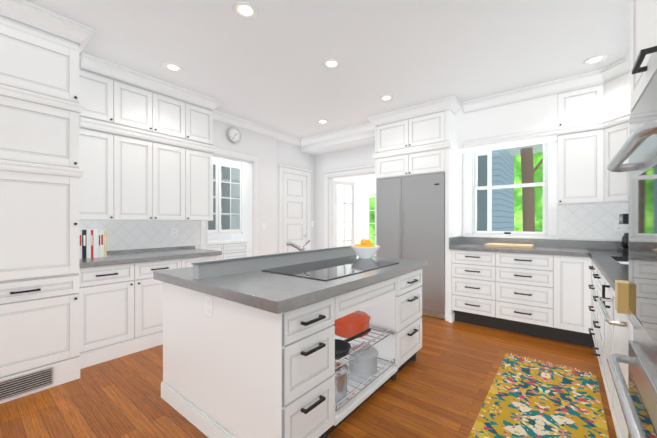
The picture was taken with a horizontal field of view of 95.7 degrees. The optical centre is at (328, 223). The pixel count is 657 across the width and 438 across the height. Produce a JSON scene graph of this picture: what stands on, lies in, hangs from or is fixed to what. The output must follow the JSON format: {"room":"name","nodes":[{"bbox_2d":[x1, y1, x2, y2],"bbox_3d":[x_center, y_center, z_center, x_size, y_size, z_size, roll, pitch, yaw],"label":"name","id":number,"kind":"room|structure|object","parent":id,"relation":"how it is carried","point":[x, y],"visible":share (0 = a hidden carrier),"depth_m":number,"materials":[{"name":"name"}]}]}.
{"room":"kitchen","nodes":[
{"label":"kitchen","id":0,"kind":"room"},
{"bbox_2d":[113,119,314,255],"bbox_3d":[-2.010,-0.159,3.700,0.180,2.755,5.770,0,0,38],"label":"wall","id":1,"kind":"structure","parent":0,"point":[271,153],"depth_m":4.85,"materials":[{"name":"white paint"}]},
{"bbox_2d":[79,53,122,219],"bbox_3d":[-2.323,-0.781,2.893,0.328,1.503,0.404,0,0,38],"label":"upper cabinet","id":2,"kind":"object","parent":1,"relation":"attached to","point":[100,82],"depth_m":2.83,"materials":[{"name":"white wood"}]},
{"bbox_2d":[79,220,199,250],"bbox_3d":[-2.139,0.132,3.388,0.006,0.321,1.403,0,0,38],"label":"tile backsplash","id":3,"kind":"structure","parent":1,"relation":"attached to","point":[121,235],"depth_m":3.41,"materials":[{"name":"white tile"}]},
{"bbox_2d":[171,228,177,236],"bbox_3d":[-1.903,0.119,3.673,0.007,0.115,0.070,0,0,38],"label":"outlet","id":4,"kind":"object","parent":3,"relation":"attached to","point":[174,232],"visible":1,"depth_m":3.67,"materials":[{"name":"white plastic"}]},
{"bbox_2d":[123,68,158,219],"bbox_3d":[-2.121,-0.782,3.147,0.328,1.503,0.456,0,0,38],"label":"upper cabinet","id":5,"kind":"object","parent":1,"relation":"attached to","point":[147,149],"depth_m":3.09,"materials":[{"name":"white wood"}]},
{"bbox_2d":[159,80,190,219],"bbox_3d":[-1.902,-0.782,3.422,0.328,1.503,0.455,0,0,38],"label":"upper cabinet","id":6,"kind":"object","parent":1,"relation":"attached to","point":[174,103],"depth_m":3.36,"materials":[{"name":"white wood"}]},
{"bbox_2d":[191,92,214,219],"bbox_3d":[-1.700,-0.783,3.677,0.328,1.503,0.403,0,0,38],"label":"upper cabinet","id":7,"kind":"object","parent":1,"relation":"attached to","point":[202,150],"depth_m":3.62,"materials":[{"name":"white wood"}]},
{"bbox_2d":[201,148,257,256],"bbox_3d":[-1.448,0.088,4.346,0.156,2.260,0.940,0,0,38],"label":"door frame","id":8,"kind":"structure","parent":1,"relation":"attached to","point":[252,204],"depth_m":4.60,"materials":[{"name":"white wood"}]},
{"bbox_2d":[227,127,240,142],"bbox_3d":[-1.373,-1.282,4.322,0.040,0.224,0.224,0,0,38],"label":"wall clock","id":9,"kind":"object","parent":1,"relation":"attached to","point":[233,134],"visible":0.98,"depth_m":4.30,"materials":[{"name":"grey"}]},
{"bbox_2d":[212,110,303,145],"bbox_3d":[-1.080,-1.485,4.715,0.128,0.104,1.980,0,0,38],"label":"crown molding","id":10,"kind":"structure","parent":1,"relation":"attached to","point":[250,125],"depth_m":4.59,"materials":[{"name":"white wood"}]},
{"bbox_2d":[262,222,265,229],"bbox_3d":[-1.035,0.047,4.771,0.013,0.115,0.070,0,0,38],"label":"light switch","id":11,"kind":"object","parent":1,"relation":"attached to","point":[263,225],"visible":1,"depth_m":4.77,"materials":[{"name":"white plastic"}]},
{"bbox_2d":[284,173,306,252],"bbox_3d":[-0.593,0.160,5.410,0.111,2.100,0.602,0,0,38],"label":"closet door","id":12,"kind":"structure","parent":1,"relation":"in","point":[295,208],"depth_m":5.42,"materials":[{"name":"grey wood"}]},
{"bbox_2d":[279,164,311,252],"bbox_3d":[-0.589,0.102,5.407,0.041,2.228,0.814,0,0,38],"label":"door frame","id":13,"kind":"structure","parent":1,"relation":"attached to","point":[282,168],"depth_m":5.20,"materials":[{"name":"white wood"}]},
{"bbox_2d":[303,122,374,144],"bbox_3d":[0.155,-1.485,4.955,1.585,0.104,0.068,0,0,38],"label":"crown molding","id":14,"kind":"structure","parent":1,"relation":"attached to","point":[365,127],"depth_m":4.92,"materials":[{"name":"white wood"}]},
{"bbox_2d":[208,235,229,240],"bbox_3d":[-2.209,-0.161,5.008,0.120,2.755,1.770,0,0,38],"label":"wall","id":15,"kind":"structure","parent":0,"point":[210,237],"depth_m":5.25,"materials":[{"name":"white paint"}]},
{"bbox_2d":[230,162,246,239],"bbox_3d":[-1.358,-0.161,5.276,0.880,2.755,0.290,0,0,38],"label":"wall","id":16,"kind":"structure","parent":0,"point":[243,236],"depth_m":5.21,"materials":[{"name":"white paint"}]},
{"bbox_2d":[0,315,616,437],"bbox_3d":[-0.184,1.248,4.353,7.670,0.060,9.340,0,0,38],"label":"floor","id":17,"kind":"structure","parent":0,"point":[440,387],"depth_m":2.09,"materials":[{"name":"brown wood"}]},
{"bbox_2d":[0,0,95,403],"bbox_3d":[-2.400,-0.156,2.355,0.879,2.754,0.689,0,0,38],"label":"pantry","id":18,"kind":"object","parent":17,"relation":"on","point":[41,111],"visible":1,"depth_m":2.15,"materials":[{"name":"white wood"}]},
{"bbox_2d":[79,262,142,368],"bbox_3d":[-2.185,0.795,2.844,0.608,0.849,0.495,0,0,38],"label":"base cabinet","id":19,"kind":"object","parent":17,"relation":"on","point":[121,303],"depth_m":2.65,"materials":[{"name":"white wood"}]},
{"bbox_2d":[79,250,221,269],"bbox_3d":[-1.914,0.350,3.164,0.633,0.041,1.333,0,0,38],"label":"countertop","id":20,"kind":"structure","parent":19,"relation":"on","point":[140,255],"depth_m":2.99,"materials":[{"name":"grey stone"}]},
{"bbox_2d":[79,229,106,258],"bbox_3d":[-2.331,0.193,2.845,0.221,0.272,0.292,0,0,38],"label":"books","id":21,"kind":"object","parent":20,"relation":"on","point":[92,243],"visible":0.75,"depth_m":2.82,"materials":[{"name":"beige paper"}]},
{"bbox_2d":[143,258,190,349],"bbox_3d":[-1.931,0.795,3.164,0.608,0.849,0.554,0,0,38],"label":"base cabinet","id":22,"kind":"object","parent":17,"relation":"on","point":[152,288],"depth_m":2.94,"materials":[{"name":"white wood"}]},
{"bbox_2d":[191,254,221,266],"bbox_3d":[-1.676,0.794,3.484,0.608,0.849,0.496,0,0,38],"label":"base cabinet","id":23,"kind":"object","parent":17,"relation":"on","point":[213,256],"depth_m":3.37,"materials":[{"name":"white wood"}]},
{"bbox_2d":[208,157,246,259],"bbox_3d":[-2.020,0.007,4.761,0.480,2.420,1.378,0,0,38],"label":"built-in hutch","id":24,"kind":"object","parent":17,"relation":"on","point":[227,197],"visible":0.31,"depth_m":5.06,"materials":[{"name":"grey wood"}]},
{"bbox_2d":[159,264,427,437],"bbox_3d":[-0.155,0.805,2.360,1.255,0.832,1.704,0,0,38],"label":"kitchen island","id":25,"kind":"object","parent":17,"relation":"on","point":[248,347],"depth_m":1.64,"materials":[{"name":"white wood"}]},
{"bbox_2d":[153,252,352,287],"bbox_3d":[-0.483,0.362,2.628,0.465,0.053,1.790,0,0,38],"label":"island countertop","id":26,"kind":"structure","parent":25,"relation":"on","point":[178,276],"depth_m":2.00,"materials":[{"name":"grey stone"}]},
{"bbox_2d":[286,240,309,259],"bbox_3d":[-0.279,0.244,2.708,0.123,0.183,0.214,0,0,38],"label":"faucet","id":27,"kind":"object","parent":26,"relation":"on","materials":[{"name":"silver metal"}]},
{"bbox_2d":[185,256,427,315],"bbox_3d":[-0.003,0.362,2.247,0.870,0.053,1.790,0,0,38],"label":"island countertop","id":28,"kind":"structure","parent":25,"relation":"on","point":[251,287],"depth_m":1.66,"materials":[{"name":"grey stone"}]},
{"bbox_2d":[261,256,400,279],"bbox_3d":[0.063,0.333,2.290,0.580,0.006,0.980,0,0,38],"label":"cooktop","id":29,"kind":"object","parent":28,"relation":"in","point":[340,265],"depth_m":2.21,"materials":[{"name":"black glass"}]},
{"bbox_2d":[351,239,379,258],"bbox_3d":[0.355,0.243,2.850,0.284,0.182,0.284,0,0,38],"label":"fruit bowl","id":30,"kind":"object","parent":28,"relation":"on","point":[365,249],"visible":1,"depth_m":2.78,"materials":[{"name":"white ceramic"}]},
{"bbox_2d":[334,362,347,401],"bbox_3d":[0.026,0.956,1.835,0.192,0.198,0.238,0,0,38],"label":"stock pot","id":31,"kind":"object","parent":25,"relation":"in","point":[340,374],"visible":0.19,"depth_m":1.77,"materials":[{"name":"grey metal"}]},
{"bbox_2d":[333,310,369,337],"bbox_3d":[0.165,0.724,2.210,0.292,0.180,0.352,0,0,38],"label":"pot","id":32,"kind":"object","parent":25,"relation":"in","point":[352,324],"visible":0.69,"depth_m":2.09,"materials":[{"name":"orange ceramic"}]},
{"bbox_2d":[335,328,370,359],"bbox_3d":[0.103,0.776,1.947,0.220,0.077,0.451,0,0,38],"label":"pan","id":33,"kind":"object","parent":25,"relation":"in","point":[342,348],"visible":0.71,"depth_m":1.92,"materials":[{"name":"black metal"}]},
{"bbox_2d":[348,341,377,375],"bbox_3d":[0.248,0.954,2.131,0.216,0.200,0.269,0,0,38],"label":"lidded pot","id":34,"kind":"object","parent":25,"relation":"in","point":[364,363],"visible":0.79,"depth_m":2.05,"materials":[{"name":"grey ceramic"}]},
{"bbox_2d":[377,173,444,318],"bbox_3d":[1.245,0.288,4.223,0.955,1.836,0.642,0,0,38],"label":"fridge","id":35,"kind":"object","parent":17,"relation":"on","point":[410,217],"visible":0.54,"depth_m":3.90,"materials":[{"name":"grey metal"}]},
{"bbox_2d":[367,95,462,320],"bbox_3d":[1.248,-0.159,4.207,1.212,2.754,0.679,0,0,38],"label":"surround","id":36,"kind":"object","parent":17,"relation":"on","point":[417,140],"visible":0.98,"depth_m":3.90,"materials":[{"name":"white wood"}]},
{"bbox_2d":[449,248,496,328],"bbox_3d":[1.877,0.769,3.748,0.506,0.900,0.618,0,0,38],"label":"base cabinet","id":37,"kind":"object","parent":17,"relation":"on","point":[472,275],"depth_m":3.50,"materials":[{"name":"white wood"}]},
{"bbox_2d":[497,252,560,340],"bbox_3d":[2.301,0.769,3.411,0.576,0.900,0.618,0,0,38],"label":"base cabinet","id":38,"kind":"object","parent":17,"relation":"on","point":[540,289],"depth_m":3.16,"materials":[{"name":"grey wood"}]},
{"bbox_2d":[449,244,588,255],"bbox_3d":[2.181,0.299,3.493,1.297,0.040,0.638,0,0,38],"label":"countertop","id":39,"kind":"structure","parent":38,"relation":"on","point":[537,250],"depth_m":3.26,"materials":[{"name":"grey stone"}]},
{"bbox_2d":[484,243,533,247],"bbox_3d":[2.151,0.265,3.544,0.470,0.027,0.300,0,0,38],"label":"cutting board","id":40,"kind":"object","parent":39,"relation":"on","point":[510,245],"visible":1,"depth_m":3.49,"materials":[{"name":"brown wood"}]},
{"bbox_2d":[468,353,608,437],"bbox_3d":[1.272,1.216,1.784,0.625,0.012,2.111,0,0,38],"label":"rug","id":41,"kind":"object","parent":17,"relation":"on","point":[527,398],"visible":0.98,"depth_m":1.98,"materials":[{"name":"multicoloured fabric"}]},
{"bbox_2d":[561,256,592,347],"bbox_3d":[2.594,0.770,3.178,0.290,0.900,0.618,0,0,38],"label":"base cabinet","id":42,"kind":"object","parent":17,"relation":"on","point":[576,295],"depth_m":2.93,"materials":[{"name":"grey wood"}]},
{"bbox_2d":[590,260,593,351],"bbox_3d":[2.602,0.771,2.437,0.634,0.900,0.568,0,0,38],"label":"base cabinet","id":43,"kind":"object","parent":17,"relation":"on","point":[591,267],"depth_m":2.73,"materials":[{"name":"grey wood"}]},
{"bbox_2d":[594,268,597,357],"bbox_3d":[2.252,0.771,1.997,0.634,0.900,0.558,0,0,38],"label":"base cabinet","id":44,"kind":"object","parent":17,"relation":"on","point":[595,269],"depth_m":2.42,"materials":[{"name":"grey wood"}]},
{"bbox_2d":[598,272,605,389],"bbox_3d":[1.955,0.772,1.623,0.634,0.900,0.513,0,0,38],"label":"base cabinet","id":45,"kind":"object","parent":17,"relation":"on","point":[601,283],"depth_m":2.04,"materials":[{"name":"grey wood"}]},
{"bbox_2d":[606,284,632,437],"bbox_3d":[1.664,0.773,1.257,0.634,0.900,0.664,0,0,38],"label":"base cabinet","id":46,"kind":"object","parent":17,"relation":"on","point":[612,330],"depth_m":1.47,"materials":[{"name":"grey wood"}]},
{"bbox_2d":[586,248,628,303],"bbox_3d":[2.293,0.301,2.062,0.656,0.039,2.708,0,0,38],"label":"countertop","id":47,"kind":"structure","parent":46,"relation":"on","point":[615,274],"depth_m":1.84,"materials":[{"name":"grey stone"}]},
{"bbox_2d":[610,256,628,263],"bbox_3d":[2.362,0.362,2.162,0.420,0.158,0.620,0,0,38],"label":"sink","id":48,"kind":"object","parent":47,"relation":"in","point":[621,259],"depth_m":2.47,"materials":[{"name":"silver metal"}]},
{"bbox_2d":[619,214,628,251],"bbox_3d":[3.008,0.094,2.913,0.203,0.370,0.281,0,0,38],"label":"coffee maker","id":49,"kind":"object","parent":47,"relation":"on","point":[623,218],"visible":0.29,"depth_m":2.90,"materials":[{"name":"black"}]},
{"bbox_2d":[607,0,656,437],"bbox_3d":[1.212,-0.154,0.751,0.715,2.754,0.841,0,0,38],"label":"tall cabinet","id":50,"kind":"object","parent":17,"relation":"on","point":[637,397],"visible":1,"depth_m":0.95,"materials":[{"name":"white wood"}]},
{"bbox_2d":[26,0,629,155],"bbox_3d":[-0.184,-1.577,4.348,7.670,0.080,9.340,0,0,38],"label":"ceiling","id":51,"kind":"structure","parent":0,"point":[265,67],"depth_m":2.60,"materials":[{"name":"white paint"}]},
{"bbox_2d":[163,63,182,71],"bbox_3d":[-1.528,-1.531,2.926,0.176,0.007,0.176,0,0,38],"label":"recessed light","id":52,"kind":"object","parent":51,"relation":"in","point":[173,67],"visible":1,"depth_m":2.92,"materials":[{"name":"white glass"}]},
{"bbox_2d":[233,1,257,18],"bbox_3d":[-0.597,-1.530,2.140,0.176,0.007,0.176,0,0,38],"label":"recessed light","id":53,"kind":"object","parent":51,"relation":"in","point":[244,10],"visible":1,"depth_m":2.13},
{"bbox_2d":[317,120,328,123],"bbox_3d":[-0.085,-1.534,4.495,0.176,0.007,0.176,0,0,38],"label":"recessed light","id":54,"kind":"object","parent":51,"relation":"in","point":[322,121],"visible":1,"depth_m":4.49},
{"bbox_2d":[322,59,340,68],"bbox_3d":[0.029,-1.531,2.859,0.176,0.007,0.176,0,0,38],"label":"recessed light","id":55,"kind":"object","parent":51,"relation":"in","point":[331,63],"visible":1,"depth_m":2.85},
{"bbox_2d":[301,130,374,154],"bbox_3d":[0.266,-1.436,5.165,1.676,0.204,0.399,0,0,38],"label":"beam","id":56,"kind":"structure","parent":51,"relation":"attached to","point":[349,142],"depth_m":5.09,"materials":[{"name":"white paint"}]},
{"bbox_2d":[379,95,393,100],"bbox_3d":[0.710,-1.532,3.643,0.176,0.007,0.176,0,0,38],"label":"recessed light","id":57,"kind":"object","parent":51,"relation":"in","point":[386,97],"visible":1,"depth_m":3.64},
{"bbox_2d":[583,54,607,64],"bbox_3d":[2.502,-1.531,2.788,0.176,0.007,0.176,0,0,38],"label":"recessed light","id":58,"kind":"object","parent":51,"relation":"in","point":[595,59],"visible":1,"depth_m":2.78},
{"bbox_2d":[333,174,374,254],"bbox_3d":[1.693,-0.166,8.618,5.340,2.755,0.162,0,0,38],"label":"wall","id":59,"kind":"structure","parent":0,"point":[364,186],"depth_m":9.16,"materials":[{"name":"white paint"}]},
{"bbox_2d":[367,195,374,255],"bbox_3d":[1.510,0.176,8.790,0.860,2.050,0.035,0,0,38],"label":"exterior door","id":60,"kind":"structure","parent":59,"relation":"in","point":[368,210],"depth_m":9.00,"materials":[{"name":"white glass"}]},
{"bbox_2d":[315,141,621,248],"bbox_3d":[1.654,-0.160,4.397,4.810,2.755,0.120,0,0,38],"label":"wall","id":61,"kind":"structure","parent":0,"point":[351,158],"depth_m":5.57,"materials":[{"name":"white paint"}]},
{"bbox_2d":[333,180,354,247],"bbox_3d":[0.314,0.185,5.897,0.555,2.040,0.035,0,0,-39],"label":"door leaf","id":62,"kind":"structure","parent":61,"relation":"in","point":[335,203],"depth_m":5.88,"materials":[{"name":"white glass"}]},
{"bbox_2d":[323,165,374,248],"bbox_3d":[0.466,0.117,5.321,1.324,2.198,0.172,0,0,38],"label":"door frame","id":63,"kind":"structure","parent":61,"relation":"attached to","point":[362,170],"depth_m":5.64,"materials":[{"name":"white wood"}]},
{"bbox_2d":[449,236,464,243],"bbox_3d":[1.674,0.228,3.887,0.014,0.100,0.624,0,0,38],"label":"backsplash","id":64,"kind":"structure","parent":61,"relation":"attached to","point":[460,239],"depth_m":3.90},
{"bbox_2d":[456,81,563,153],"bbox_3d":[2.203,-1.248,3.671,1.106,0.573,0.328,0,0,38],"label":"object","id":65,"kind":"object","parent":61,"relation":"attached to","point":[530,116],"depth_m":3.50,"materials":[{"name":"white wood"}]},
{"bbox_2d":[463,142,558,238],"bbox_3d":[2.317,-0.442,3.841,1.040,1.260,0.165,0,0,38],"label":"window","id":66,"kind":"structure","parent":61,"relation":"in","point":[549,183],"depth_m":3.75,"materials":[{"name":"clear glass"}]},
{"bbox_2d":[465,237,621,247],"bbox_3d":[2.632,0.237,3.533,1.955,0.085,0.014,0,0,38],"label":"backsplash","id":67,"kind":"structure","parent":61,"relation":"attached to","point":[468,240],"depth_m":3.49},
{"bbox_2d":[556,121,595,204],"bbox_3d":[2.745,-0.625,3.224,0.408,0.829,0.355,0,0,38],"label":"upper cabinet","id":68,"kind":"object","parent":61,"relation":"attached to","point":[576,141],"depth_m":3.13,"materials":[{"name":"white wood"}]},
{"bbox_2d":[564,73,595,124],"bbox_3d":[2.740,-1.247,3.244,0.372,0.573,0.328,0,0,38],"label":"upper cabinet","id":69,"kind":"object","parent":61,"relation":"attached to","point":[583,119],"depth_m":3.11,"materials":[{"name":"white wood"}]},
{"bbox_2d":[558,203,628,239],"bbox_3d":[3.045,-0.015,3.211,0.898,0.386,0.006,0,0,38],"label":"tile backsplash","id":70,"kind":"structure","parent":61,"relation":"attached to","point":[592,221],"depth_m":3.31,"materials":[{"name":"white tile"}]},
{"bbox_2d":[614,221,623,230],"bbox_3d":[3.094,0.030,3.164,0.070,0.115,0.007,0,0,38],"label":"outlet","id":71,"kind":"object","parent":70,"relation":"attached to","point":[618,227],"visible":0.92,"depth_m":3.16,"materials":[{"name":"white plastic"}]},
{"bbox_2d":[624,224,628,230],"bbox_3d":[3.153,0.030,3.117,0.070,0.115,0.007,0,0,38],"label":"outlet","id":72,"kind":"object","parent":70,"relation":"attached to","point":[626,227],"visible":0.21,"depth_m":3.13,"materials":[{"name":"white plastic"}]},
{"bbox_2d":[596,53,628,203],"bbox_3d":[2.998,-0.871,2.889,0.582,1.323,0.564,0,0,38],"label":"upper cabinet","id":73,"kind":"object","parent":61,"relation":"attached to","point":[611,80],"depth_m":2.93,"materials":[{"name":"white wood"}]},
{"bbox_2d":[628,49,631,200],"bbox_3d":[2.795,-0.871,2.464,0.373,1.323,0.532,0,0,38],"label":"upper cabinet","id":74,"kind":"object","parent":61,"relation":"attached to","point":[629,113],"depth_m":2.77,"materials":[{"name":"white wood"}]},
{"label":"outside","id":75,"kind":"structure","parent":0,"visible":0},
{"bbox_2d":[514,152,542,231],"bbox_3d":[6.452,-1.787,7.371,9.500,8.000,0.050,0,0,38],"label":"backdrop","id":76,"kind":"structure","parent":75,"point":[539,197],"depth_m":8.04,"materials":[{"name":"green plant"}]},
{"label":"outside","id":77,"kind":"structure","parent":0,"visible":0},
{"bbox_2d":[369,194,374,244],"bbox_3d":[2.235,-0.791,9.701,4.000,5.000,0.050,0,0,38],"label":"garden","id":78,"kind":"object","parent":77,"point":[371,218],"depth_m":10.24,"materials":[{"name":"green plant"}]},
{"bbox_2d":[477,149,513,230],"bbox_3d":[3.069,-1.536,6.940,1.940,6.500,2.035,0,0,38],"label":"house","id":79,"kind":"structure","parent":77,"point":[487,179],"depth_m":5.71,"materials":[{"name":"blue wood"}]},
{"bbox_2d":[520,147,542,231],"bbox_3d":[4.632,-1.785,6.112,1.410,7.006,0.835,0,0,38],"label":"tree","id":80,"kind":"object","parent":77,"point":[527,173],"depth_m":6.05,"materials":[{"name":"brown plant"}]}
]}

